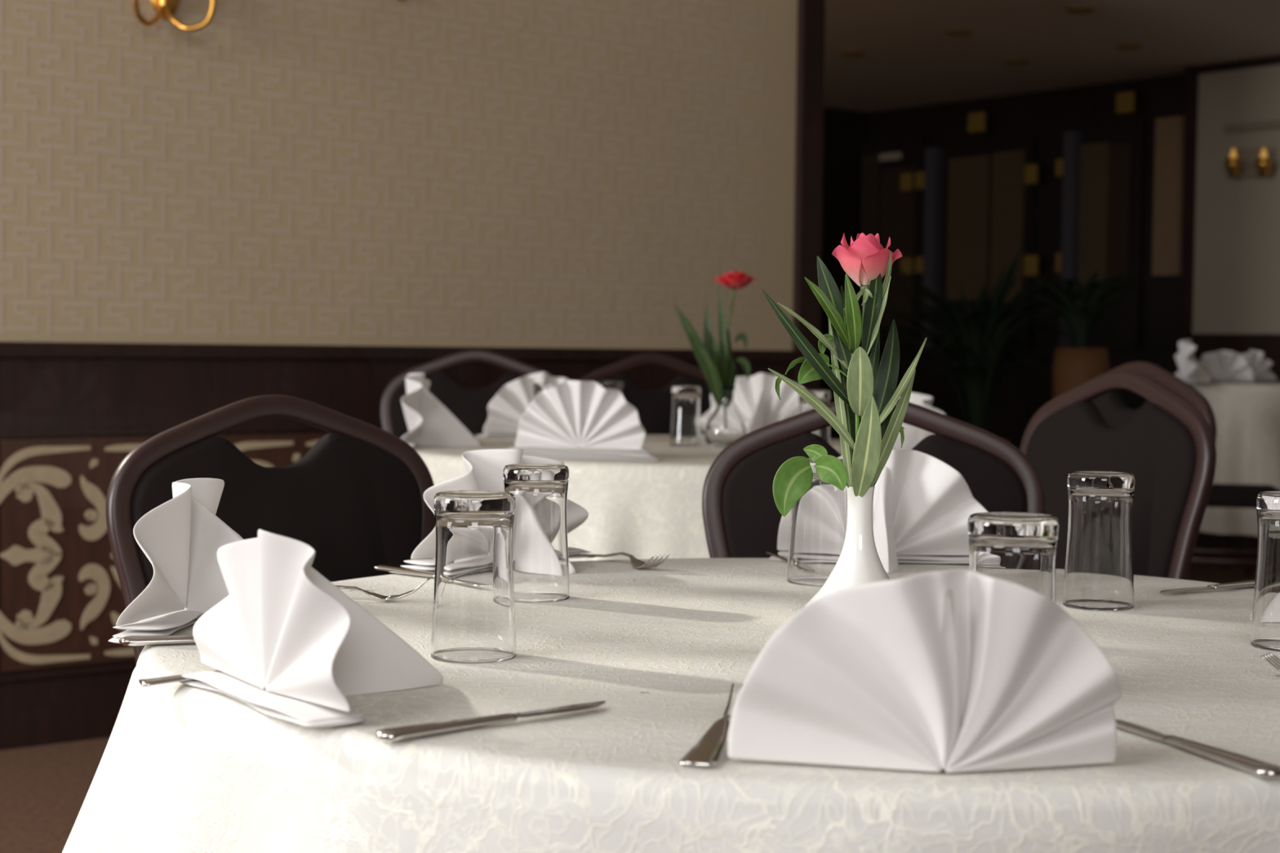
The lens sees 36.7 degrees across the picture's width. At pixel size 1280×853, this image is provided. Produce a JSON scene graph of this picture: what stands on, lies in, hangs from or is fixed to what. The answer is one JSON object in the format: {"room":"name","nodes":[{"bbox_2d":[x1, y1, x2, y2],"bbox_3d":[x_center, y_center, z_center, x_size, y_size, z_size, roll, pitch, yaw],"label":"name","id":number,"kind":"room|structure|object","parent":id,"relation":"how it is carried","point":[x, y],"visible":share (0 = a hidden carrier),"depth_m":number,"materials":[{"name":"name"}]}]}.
{"room":"restaurant","nodes":[
{"label":"restaurant","id":0,"kind":"room"},
{"bbox_2d":[0,0,797,351],"bbox_3d":[-4.105,-0.791,2.946,11.753,3.300,0.201,-1,3,-38],"label":"wall","id":1,"kind":"structure","parent":0,"point":[574,174],"depth_m":5.51,"materials":[{"name":"fabric"}]},
{"bbox_2d":[0,697,124,751],"bbox_3d":[-4.054,0.812,2.922,11.753,0.100,0.030,-1,3,-38],"label":"baseboard","id":2,"kind":"structure","parent":1,"relation":"attached to","point":[53,724],"depth_m":4.93,"materials":[{"name":"brown wood"}]},
{"bbox_2d":[0,436,152,671],"bbox_3d":[-1.384,0.320,4.989,0.596,0.582,0.014,-1,3,-39],"label":"panel","id":3,"kind":"object","parent":1,"relation":"attached to","point":[62,600],"visible":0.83,"depth_m":4.91,"materials":[{"name":"brown wood"}]},
{"bbox_2d":[132,0,216,31],"bbox_3d":[-1.224,-1.144,4.945,0.267,0.258,0.204,-1,3,-39],"label":"wall sconce","id":4,"kind":"object","parent":1,"relation":"attached to","point":[165,9],"visible":1,"depth_m":4.96,"materials":[{"name":"gold metal"}]},
{"bbox_2d":[214,432,331,466],"bbox_3d":[-0.928,0.310,5.348,0.596,0.582,0.014,-1,3,-39],"label":"panel","id":5,"kind":"object","parent":1,"relation":"attached to","point":[264,450],"visible":0.04,"depth_m":5.28,"materials":[{"name":"brown wood"}]},
{"bbox_2d":[0,342,804,710],"bbox_3d":[-4.044,0.300,2.897,11.753,0.924,0.040,-1,3,-38],"label":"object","id":6,"kind":"structure","parent":1,"relation":"attached to","point":[48,389],"depth_m":5.10,"materials":[{"name":"brown wood"}]},
{"bbox_2d":[791,0,825,390],"bbox_3d":[0.500,-0.885,6.567,0.100,3.300,0.250,-1,3,-38],"label":"trim","id":7,"kind":"structure","parent":1,"relation":"attached to","point":[811,32],"depth_m":6.46,"materials":[{"name":"brown wood"}]},
{"bbox_2d":[0,562,1256,852],"bbox_3d":[1.989,0.939,4.041,26.000,0.100,26.000,1,2,0],"label":"floor","id":8,"kind":"structure","parent":0,"point":[44,789],"depth_m":4.46,"materials":[{"name":"brown carpet"}]},
{"bbox_2d":[106,395,435,663],"bbox_3d":[-0.360,0.446,2.458,0.489,0.960,0.548,-1,3,-38],"label":"banquet chair","id":9,"kind":"object","parent":8,"relation":"on","point":[356,497],"visible":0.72,"depth_m":2.62,"materials":[{"name":"fabric"}]},
{"bbox_2d":[380,350,554,438],"bbox_3d":[-0.429,0.310,5.032,0.518,1.018,0.580,0,2,-5],"label":"banquet chair","id":10,"kind":"object","parent":8,"relation":"on","point":[469,406],"visible":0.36,"depth_m":5.22,"materials":[{"name":"fabric"}]},
{"bbox_2d":[578,353,711,435],"bbox_3d":[0.112,0.310,5.262,0.516,1.013,0.578,0,3,-20],"label":"banquet chair","id":11,"kind":"object","parent":8,"relation":"on","point":[654,407],"visible":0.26,"depth_m":5.44,"materials":[{"name":"fabric"}]},
{"bbox_2d":[702,399,1044,564],"bbox_3d":[0.330,0.447,2.564,0.491,0.965,0.550,1,2,0],"label":"banquet chair","id":12,"kind":"object","parent":8,"relation":"on","point":[742,517],"visible":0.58,"depth_m":2.75,"materials":[{"name":"fabric"}]},
{"bbox_2d":[1020,371,1216,579],"bbox_3d":[0.635,0.402,3.348,0.570,0.998,0.508,0,3,-26],"label":"banquet chair","id":13,"kind":"object","parent":8,"relation":"on","point":[1168,446],"visible":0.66,"depth_m":3.32,"materials":[{"name":"fabric"}]},
{"bbox_2d":[1089,361,1216,442],"bbox_3d":[0.840,0.368,4.049,0.578,1.013,0.516,0,3,-25],"label":"banquet chair","id":14,"kind":"object","parent":8,"relation":"on","point":[1113,408],"visible":0.18,"depth_m":4.09,"materials":[{"name":"wood"}]},
{"bbox_3d":[0.203,0.582,1.933,1.328,0.745,1.328,1,2,0],"label":"round table","id":15,"kind":"object","parent":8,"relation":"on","visible":0},
{"bbox_2d":[62,558,1279,852],"bbox_3d":[0.204,0.334,1.908,1.546,0.261,1.479,1,2,0],"label":"tablecloth","id":16,"kind":"object","parent":15,"relation":"on","point":[182,768],"visible":0.54,"depth_m":1.42,"materials":[{"name":"beige fabric"}]},
{"bbox_2d":[119,635,195,646],"bbox_3d":[-0.375,0.197,1.796,0.212,0.009,0.022,0,2,-15],"label":"table knife","id":17,"kind":"object","parent":16,"relation":"on","point":[130,641],"visible":0.39,"depth_m":1.77,"materials":[{"name":"metal"}]},
{"bbox_2d":[108,478,244,643],"bbox_3d":[-0.390,0.125,1.909,0.187,0.143,0.292,1,2,7],"label":"napkin","id":18,"kind":"object","parent":16,"relation":"on","point":[181,537],"visible":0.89,"depth_m":1.88,"materials":[{"name":"white fabric"}]},
{"bbox_2d":[138,670,222,686],"bbox_3d":[-0.306,0.198,1.606,0.215,0.022,0.026,0,3,-23],"label":"fork","id":19,"kind":"object","parent":16,"relation":"on","point":[175,678],"visible":0.19,"depth_m":1.57,"materials":[{"name":"metal"}]},
{"bbox_2d":[179,528,443,727],"bbox_3d":[-0.237,0.146,1.536,0.185,0.135,0.261,-1,3,-37],"label":"napkin","id":20,"kind":"object","parent":16,"relation":"on","point":[286,643],"visible":1,"depth_m":1.50,"materials":[{"name":"white fabric"}]},
{"bbox_2d":[335,576,432,600],"bbox_3d":[-0.330,0.175,2.104,0.205,0.026,0.026,1,2,3],"label":"fork","id":21,"kind":"object","parent":16,"relation":"on","point":[377,596],"visible":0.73,"depth_m":2.10,"materials":[{"name":"metal"}]},
{"bbox_2d":[373,564,435,577],"bbox_3d":[-0.247,0.178,2.307,0.212,0.009,0.022,3,3,43],"label":"table knife","id":22,"kind":"object","parent":16,"relation":"on","point":[380,568],"visible":0.64,"depth_m":2.34,"materials":[{"name":"metal"}]},
{"bbox_2d":[430,490,516,663],"bbox_3d":[-0.149,0.133,1.729,0.077,0.147,0.077,1,2,14],"label":"tumbler","id":23,"kind":"object","parent":16,"relation":"on","point":[473,615],"visible":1,"depth_m":1.70,"materials":[{"name":"clear glass"}]},
{"bbox_2d":[375,700,605,742],"bbox_3d":[-0.104,0.216,1.424,0.212,0.009,0.022,-1,3,-41],"label":"table knife","id":24,"kind":"object","parent":16,"relation":"on","point":[411,731],"visible":1,"depth_m":1.39,"materials":[{"name":"metal"}]},
{"bbox_2d":[400,448,595,573],"bbox_3d":[-0.141,0.104,2.422,0.168,0.150,0.309,3,3,42],"label":"napkin","id":25,"kind":"object","parent":16,"relation":"on","point":[484,468],"visible":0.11,"depth_m":2.44,"materials":[{"name":"white fabric"}]},
{"bbox_2d":[502,463,569,602],"bbox_3d":[-0.116,0.117,2.138,0.077,0.147,0.077,0,3,-20],"label":"tumbler","id":26,"kind":"object","parent":16,"relation":"on","point":[540,491],"visible":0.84,"depth_m":2.10,"materials":[{"name":"clear glass"}]},
{"bbox_2d":[581,551,670,568],"bbox_3d":[-0.022,0.166,2.480,0.026,0.022,0.200,-1,3,-30],"label":"fork","id":27,"kind":"object","parent":16,"relation":"on","point":[635,562],"visible":1,"depth_m":2.45,"materials":[{"name":"metal"}]},
{"bbox_2d":[679,683,742,767],"bbox_3d":[0.059,0.211,1.375,0.026,0.024,0.190,1,2,13],"label":"fork","id":28,"kind":"object","parent":16,"relation":"on","point":[707,752],"visible":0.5,"depth_m":1.32,"materials":[{"name":"metal"}]},
{"bbox_2d":[765,549,787,562],"bbox_3d":[0.196,0.175,2.511,0.022,0.009,0.212,0,2,-10],"label":"table knife","id":29,"kind":"object","parent":16,"relation":"on","point":[774,553],"visible":0.4,"depth_m":2.57,"materials":[{"name":"metal"}]},
{"bbox_2d":[786,457,848,586],"bbox_3d":[0.216,0.113,2.317,0.077,0.147,0.077,2,3,20],"label":"tumbler","id":30,"kind":"object","parent":16,"relation":"on","point":[819,518],"visible":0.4,"depth_m":2.28,"materials":[{"name":"clear glass"}]},
{"bbox_2d":[803,485,890,607],"bbox_3d":[0.223,0.131,1.962,0.113,0.142,0.113,1,2,0],"label":"bud vase","id":31,"kind":"object","parent":16,"relation":"on","point":[859,562],"visible":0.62,"depth_m":1.95,"materials":[{"name":"white ceramic"}]},
{"bbox_2d":[773,232,904,516],"bbox_3d":[0.203,-0.049,1.954,0.138,0.294,0.059,1,2,0],"label":"rose","id":32,"kind":"object","parent":31,"relation":"in","point":[865,258],"visible":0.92,"depth_m":1.94,"materials":[{"name":"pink plant"}]},
{"bbox_2d":[761,252,927,497],"bbox_3d":[0.207,-0.039,1.952,0.172,0.273,0.068,1,2,0],"label":"leaves","id":33,"kind":"object","parent":31,"relation":"in","point":[869,391],"visible":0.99,"depth_m":1.94,"materials":[{"name":"green plant"}]},
{"bbox_2d":[768,449,987,573],"bbox_3d":[0.319,0.106,2.491,0.308,0.151,0.152,1,2,7],"label":"napkin","id":34,"kind":"object","parent":16,"relation":"on","point":[922,505],"visible":0.64,"depth_m":2.53,"materials":[{"name":"white fabric"}]},
{"bbox_2d":[727,569,1121,773],"bbox_3d":[0.192,0.161,1.331,0.265,0.133,0.128,1,2,-1],"label":"napkin","id":35,"kind":"object","parent":16,"relation":"on","point":[954,670],"visible":1,"depth_m":1.28,"materials":[{"name":"white fabric"}]},
{"bbox_2d":[967,511,1059,602],"bbox_3d":[0.301,0.145,1.562,0.077,0.147,0.077,0,3,-20],"label":"tumbler","id":36,"kind":"object","parent":16,"relation":"on","point":[1020,548],"visible":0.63,"depth_m":1.53,"materials":[{"name":"clear glass"}]},
{"bbox_2d":[1062,471,1135,610],"bbox_3d":[0.507,0.124,2.126,0.077,0.147,0.077,2,3,20],"label":"tumbler","id":37,"kind":"object","parent":16,"relation":"on","point":[1099,571],"visible":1,"depth_m":2.10,"materials":[{"name":"clear glass"}]},
{"bbox_2d":[1115,719,1279,778],"bbox_3d":[0.383,0.224,1.367,0.022,0.009,0.212,0,3,-20],"label":"table knife","id":38,"kind":"object","parent":16,"relation":"on","point":[1252,766],"visible":0.92,"depth_m":1.32,"materials":[{"name":"metal"}]},
{"bbox_2d":[1160,579,1254,593],"bbox_3d":[0.685,0.190,2.286,0.212,0.009,0.022,-1,3,-34],"label":"table knife","id":39,"kind":"object","parent":16,"relation":"on","point":[1247,584],"visible":0.75,"depth_m":2.28,"materials":[{"name":"metal"}]},
{"bbox_2d":[1250,490,1279,651],"bbox_3d":[0.626,0.138,1.846,0.077,0.147,0.077,3,3,42],"label":"tumbler","id":40,"kind":"object","parent":16,"relation":"on","point":[1265,623],"visible":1,"depth_m":1.83,"materials":[{"name":"clear glass"}]},
{"bbox_2d":[1260,652,1279,671],"bbox_3d":[0.617,0.210,1.599,0.200,0.022,0.026,2,3,37],"label":"fork","id":41,"kind":"object","parent":16,"relation":"on","point":[1272,655],"visible":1,"depth_m":1.65,"materials":[{"name":"metal"}]},
{"bbox_3d":[0.095,0.452,4.462,1.276,0.795,1.276,1,2,0],"label":"round table","id":42,"kind":"object","parent":8,"relation":"on","visible":0},
{"bbox_2d":[413,435,842,561],"bbox_3d":[0.100,0.188,4.448,1.346,0.281,1.367,0,3,-24],"label":"tablecloth","id":43,"kind":"object","parent":42,"relation":"on","point":[642,509],"visible":0.23,"depth_m":3.80,"materials":[{"name":"beige fabric"}]},
{"bbox_2d":[400,373,479,448],"bbox_3d":[-0.451,-0.038,4.366,0.179,0.165,0.351,1,2,-3],"label":"napkin","id":44,"kind":"object","parent":43,"relation":"on","point":[429,423],"visible":0.94,"depth_m":4.36,"materials":[{"name":"white fabric"}]},
{"bbox_2d":[475,371,568,437],"bbox_3d":[-0.232,-0.054,4.816,0.334,0.165,0.151,0,3,-24],"label":"napkin","id":45,"kind":"object","parent":43,"relation":"on","point":[506,410],"visible":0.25,"depth_m":4.83,"materials":[{"name":"white fabric"}]},
{"bbox_2d":[533,382,559,399],"bbox_3d":[-0.222,-0.033,4.623,0.073,0.140,0.073,1,2,14],"label":"tumbler","id":46,"kind":"object","parent":43,"relation":"on","point":[538,388],"visible":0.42,"depth_m":4.59,"materials":[{"name":"clear glass"}]},
{"bbox_2d":[510,380,661,460],"bbox_3d":[-0.118,-0.016,3.981,0.339,0.160,0.150,1,2,7],"label":"napkin","id":47,"kind":"object","parent":43,"relation":"on","point":[573,417],"visible":0.96,"depth_m":3.93,"materials":[{"name":"white fabric"}]},
{"bbox_2d":[596,381,623,394],"bbox_3d":[-0.078,-0.045,4.952,0.073,0.140,0.073,1,2,3],"label":"tumbler","id":48,"kind":"object","parent":43,"relation":"on","point":[615,385],"visible":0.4,"depth_m":4.92,"materials":[{"name":"clear glass"}]},
{"bbox_2d":[669,386,701,446],"bbox_3d":[0.107,-0.024,4.503,0.073,0.140,0.073,3,3,42],"label":"tumbler","id":49,"kind":"object","parent":43,"relation":"on","point":[685,429],"visible":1,"depth_m":4.47,"materials":[{"name":"clear glass"}]},
{"bbox_2d":[704,386,746,448],"bbox_3d":[0.199,-0.022,4.463,0.100,0.142,0.100,1,2,0],"label":"glass vase","id":50,"kind":"object","parent":43,"relation":"on","point":[725,425],"visible":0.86,"depth_m":4.43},
{"bbox_2d":[675,270,756,404],"bbox_3d":[0.178,-0.176,4.443,0.182,0.369,0.097,0,2,-16],"label":"rose","id":51,"kind":"object","parent":50,"relation":"in","point":[719,369],"visible":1,"depth_m":4.44,"materials":[{"name":"green plant"}]},
{"bbox_2d":[700,372,832,444],"bbox_3d":[0.283,-0.046,4.704,0.359,0.171,0.148,2,3,21],"label":"napkin","id":52,"kind":"object","parent":43,"relation":"on","point":[757,401],"visible":0.38,"depth_m":4.74,"materials":[{"name":"white fabric"}]},
{"bbox_2d":[798,390,830,444],"bbox_3d":[0.379,-0.009,4.203,0.073,0.140,0.073,2,3,20],"label":"tumbler","id":53,"kind":"object","parent":43,"relation":"on","point":[824,396],"visible":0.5,"depth_m":4.18,"materials":[{"name":"clear glass"}]},
{"bbox_2d":[892,392,945,449],"bbox_3d":[0.601,-0.013,4.448,0.155,0.135,0.261,0,2,-18],"label":"napkin","id":54,"kind":"object","parent":43,"relation":"on","point":[913,435],"visible":0.41,"depth_m":4.44,"materials":[{"name":"white fabric"}]},
{"bbox_2d":[819,106,868,439],"bbox_3d":[1.482,-0.663,11.820,9.000,2.450,0.200,-1,3,-38],"label":"wall","id":55,"kind":"structure","parent":0,"point":[845,131],"depth_m":11.42,"materials":[{"name":"brown wood"}]},
{"bbox_2d":[867,73,1185,449],"bbox_3d":[1.414,-0.658,11.677,0.200,2.450,4.941,-1,3,-38],"label":"wall","id":56,"kind":"structure","parent":0,"point":[1045,115],"depth_m":10.51,"materials":[{"name":"brown wood"}]},
{"bbox_2d":[859,136,928,348],"bbox_3d":[1.359,-1.079,11.485,0.110,1.228,0.848,-1,3,-38],"label":"door","id":57,"kind":"structure","parent":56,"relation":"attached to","point":[886,211],"depth_m":11.29,"materials":[{"name":"brown wood"}]},
{"bbox_2d":[900,173,913,191],"bbox_3d":[1.550,-1.420,11.202,0.030,0.101,0.081,-1,3,-38],"label":"wall plaque","id":58,"kind":"object","parent":57,"relation":"attached to","point":[906,179],"visible":1,"depth_m":11.18,"materials":[{"name":"gold metal"}]},
{"bbox_2d":[900,257,913,274],"bbox_3d":[1.551,-0.932,11.213,0.030,0.095,0.081,-1,3,-38],"label":"wall plaque","id":59,"kind":"object","parent":57,"relation":"attached to","point":[906,264],"visible":0.9,"depth_m":11.19,"materials":[{"name":"gold metal"}]},
{"bbox_2d":[967,111,986,133],"bbox_3d":[1.882,-1.699,10.773,0.030,0.110,0.116,-1,3,-38],"label":"wall plaque","id":60,"kind":"object","parent":56,"relation":"attached to","point":[976,121],"visible":1,"depth_m":10.75,"materials":[{"name":"gold metal"}]},
{"bbox_2d":[921,136,1038,348],"bbox_3d":[1.895,-1.015,10.806,0.110,1.155,0.739,-1,3,-38],"label":"door","id":61,"kind":"structure","parent":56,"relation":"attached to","point":[980,211],"depth_m":10.80,"materials":[{"name":"brown wood"}]},
{"bbox_2d":[915,256,923,273],"bbox_3d":[1.626,-0.931,11.118,0.030,0.094,0.088,-1,3,-38],"label":"wall plaque","id":62,"kind":"object","parent":61,"relation":"attached to","point":[918,260],"visible":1,"depth_m":11.12,"materials":[{"name":"gold metal"}]},
{"bbox_2d":[915,171,924,189],"bbox_3d":[1.624,-1.418,11.107,0.030,0.100,0.088,-1,3,-38],"label":"wall plaque","id":63,"kind":"object","parent":61,"relation":"attached to","point":[919,175],"visible":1,"depth_m":11.10,"materials":[{"name":"gold metal"}]},
{"bbox_2d":[1023,254,1039,275],"bbox_3d":[2.127,-0.875,10.483,0.030,0.113,0.087,-1,3,-38],"label":"wall plaque","id":64,"kind":"object","parent":61,"relation":"attached to","point":[1031,262],"visible":0.98,"depth_m":10.46,"materials":[{"name":"gold metal"}]},
{"bbox_2d":[1024,164,1038,184],"bbox_3d":[2.125,-1.370,10.473,0.030,0.106,0.079,-1,3,-38],"label":"wall plaque","id":65,"kind":"object","parent":61,"relation":"attached to","point":[1031,171],"visible":1,"depth_m":10.45,"materials":[{"name":"gold metal"}]},
{"bbox_2d":[1058,121,1147,348],"bbox_3d":[2.429,-0.995,10.128,0.110,1.168,0.461,-1,3,-38],"label":"door","id":66,"kind":"structure","parent":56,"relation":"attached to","point":[1104,189],"depth_m":10.09,"materials":[{"name":"brown wood"}]},
{"bbox_2d":[1055,253,1061,272],"bbox_3d":[2.259,-0.876,10.315,0.030,0.105,0.076,-1,3,-38],"label":"wall plaque","id":67,"kind":"object","parent":66,"relation":"attached to","point":[1058,255],"visible":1,"depth_m":10.32,"materials":[{"name":"gold metal"}]},
{"bbox_2d":[1055,158,1062,177],"bbox_3d":[2.254,-1.383,10.308,0.030,0.093,0.069,-1,3,-38],"label":"wall plaque","id":68,"kind":"object","parent":66,"relation":"attached to","point":[1059,162],"visible":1,"depth_m":10.30,"materials":[{"name":"gold metal"}]},
{"bbox_2d":[1115,91,1135,113],"bbox_3d":[2.511,-1.675,9.975,0.030,0.107,0.107,-1,3,-38],"label":"wall plaque","id":69,"kind":"object","parent":56,"relation":"attached to","point":[1125,101],"visible":1,"depth_m":9.96,"materials":[{"name":"gold metal"}]},
{"bbox_2d":[1148,115,1184,348],"bbox_3d":[2.707,-0.988,9.841,0.030,1.176,0.215,-1,3,-38],"label":"wall panel","id":70,"kind":"object","parent":56,"relation":"attached to","point":[1164,325],"visible":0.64,"depth_m":9.85,"materials":[{"name":"brown wood"}]},
{"bbox_2d":[823,0,1279,112],"bbox_3d":[6.618,-2.050,6.879,9.900,0.850,17.000,-1,3,-38],"label":"ceiling","id":71,"kind":"structure","parent":0,"point":[909,59],"depth_m":8.88,"materials":[{"name":"paint"}]},
{"bbox_2d":[840,49,865,56],"bbox_3d":[1.016,-1.783,9.212,0.120,0.010,0.120,1,2,0],"label":"recessed light","id":72,"kind":"object","parent":71,"relation":"in","point":[852,52],"visible":1,"depth_m":9.21,"materials":[{"name":"gold metal"}]},
{"bbox_2d":[946,29,973,35],"bbox_3d":[1.421,-1.752,8.579,0.120,0.010,0.120,1,2,0],"label":"recessed light","id":73,"kind":"object","parent":71,"relation":"in","point":[953,32],"visible":1,"depth_m":8.58,"materials":[{"name":"gold metal"}]},
{"bbox_2d":[1004,58,1029,64],"bbox_3d":[1.840,-1.782,9.425,0.120,0.010,0.120,1,2,0],"label":"recessed light","id":74,"kind":"object","parent":71,"relation":"in","point":[1014,61],"visible":1,"depth_m":9.43,"materials":[{"name":"gold metal"}]},
{"bbox_2d":[1065,5,1095,13],"bbox_3d":[1.819,-1.722,7.973,0.120,0.010,0.120,1,2,0],"label":"recessed light","id":75,"kind":"object","parent":71,"relation":"in","point":[1080,9],"visible":1,"depth_m":7.97,"materials":[{"name":"gold metal"}]},
{"bbox_2d":[1115,43,1142,48],"bbox_3d":[2.257,-1.755,8.901,0.120,0.010,0.120,1,2,0],"label":"recessed light","id":76,"kind":"object","parent":71,"relation":"in","point":[1122,46],"visible":1,"depth_m":8.90,"materials":[{"name":"gold metal"}]},
{"bbox_2d":[1192,64,1279,333],"bbox_3d":[5.300,-0.399,6.507,0.200,2.450,8.000,-1,3,-38],"label":"wall","id":77,"kind":"structure","parent":0,"point":[1237,268],"depth_m":9.38,"materials":[{"name":"beige paint"}]},
{"bbox_2d":[1177,54,1279,568],"bbox_3d":[5.254,-0.399,6.503,0.200,2.450,8.049,-1,3,-38],"label":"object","id":78,"kind":"structure","parent":77,"relation":"attached to","point":[1268,344],"depth_m":9.53,"materials":[{"name":"brown wood"}]},
{"bbox_2d":[1224,120,1279,178],"bbox_3d":[2.913,-1.320,9.235,0.146,0.276,0.320,-1,3,-38],"label":"wall sconce","id":79,"kind":"object","parent":77,"relation":"attached to","point":[1260,162],"visible":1,"depth_m":9.25,"materials":[{"name":"gold glass"}]},
{"bbox_3d":[6.722,0.840,4.558,9.203,0.170,9.336,1,2,0],"label":"floor","id":80,"kind":"structure","parent":0,"visible":0},
{"bbox_2d":[861,241,1098,442],"bbox_3d":[1.571,-0.172,9.009,1.095,1.361,1.104,1,2,0],"label":"potted plant","id":81,"kind":"object","parent":80,"relation":"on","point":[979,343],"visible":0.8,"depth_m":8.90,"materials":[{"name":"green plant"}]},
{"bbox_2d":[1015,266,1160,398],"bbox_3d":[1.984,-0.089,8.587,0.593,1.240,0.646,1,2,-3],"label":"potted plant","id":82,"kind":"object","parent":80,"relation":"on","point":[1080,307],"visible":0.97,"depth_m":8.52,"materials":[{"name":"green plant"}]},
{"bbox_2d":[1158,365,1279,564],"bbox_3d":[1.963,0.204,6.590,0.468,0.820,0.417,1,2,10],"label":"banquet chair","id":83,"kind":"object","parent":80,"relation":"on","point":[1221,495],"visible":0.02,"depth_m":6.42,"materials":[{"name":"fabric"}]},
{"bbox_2d":[1222,533,1253,576],"bbox_3d":[2.503,0.206,7.614,0.616,0.744,0.616,1,2,0],"label":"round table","id":84,"kind":"object","parent":80,"relation":"on","point":[1247,570],"visible":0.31,"depth_m":7.48,"materials":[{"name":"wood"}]},
{"bbox_2d":[1190,382,1279,536],"bbox_3d":[2.507,0.117,7.611,0.668,0.581,0.666,2,3,34],"label":"tablecloth","id":85,"kind":"object","parent":84,"relation":"on","point":[1246,414],"visible":0.51,"depth_m":7.38,"materials":[{"name":"grey fabric"}]},
{"bbox_2d":[1173,339,1210,382],"bbox_3d":[2.130,-0.252,7.411,0.130,0.166,0.331,1,2,6],"label":"napkin","id":86,"kind":"object","parent":85,"relation":"on","point":[1190,371],"visible":0.9,"depth_m":7.39,"materials":[{"name":"white fabric"}]},
{"bbox_2d":[1198,350,1256,382],"bbox_3d":[2.288,-0.238,7.585,0.254,0.126,0.131,1,2,11],"label":"napkin","id":87,"kind":"object","parent":85,"relation":"on","point":[1220,366],"visible":0.85,"depth_m":7.54,"materials":[{"name":"white fabric"}]},
{"bbox_2d":[1233,349,1276,382],"bbox_3d":[2.415,-0.242,7.678,0.258,0.130,0.131,-1,3,-32],"label":"napkin","id":88,"kind":"object","parent":85,"relation":"on","point":[1260,366],"visible":0.68,"depth_m":7.66,"materials":[{"name":"white fabric"}]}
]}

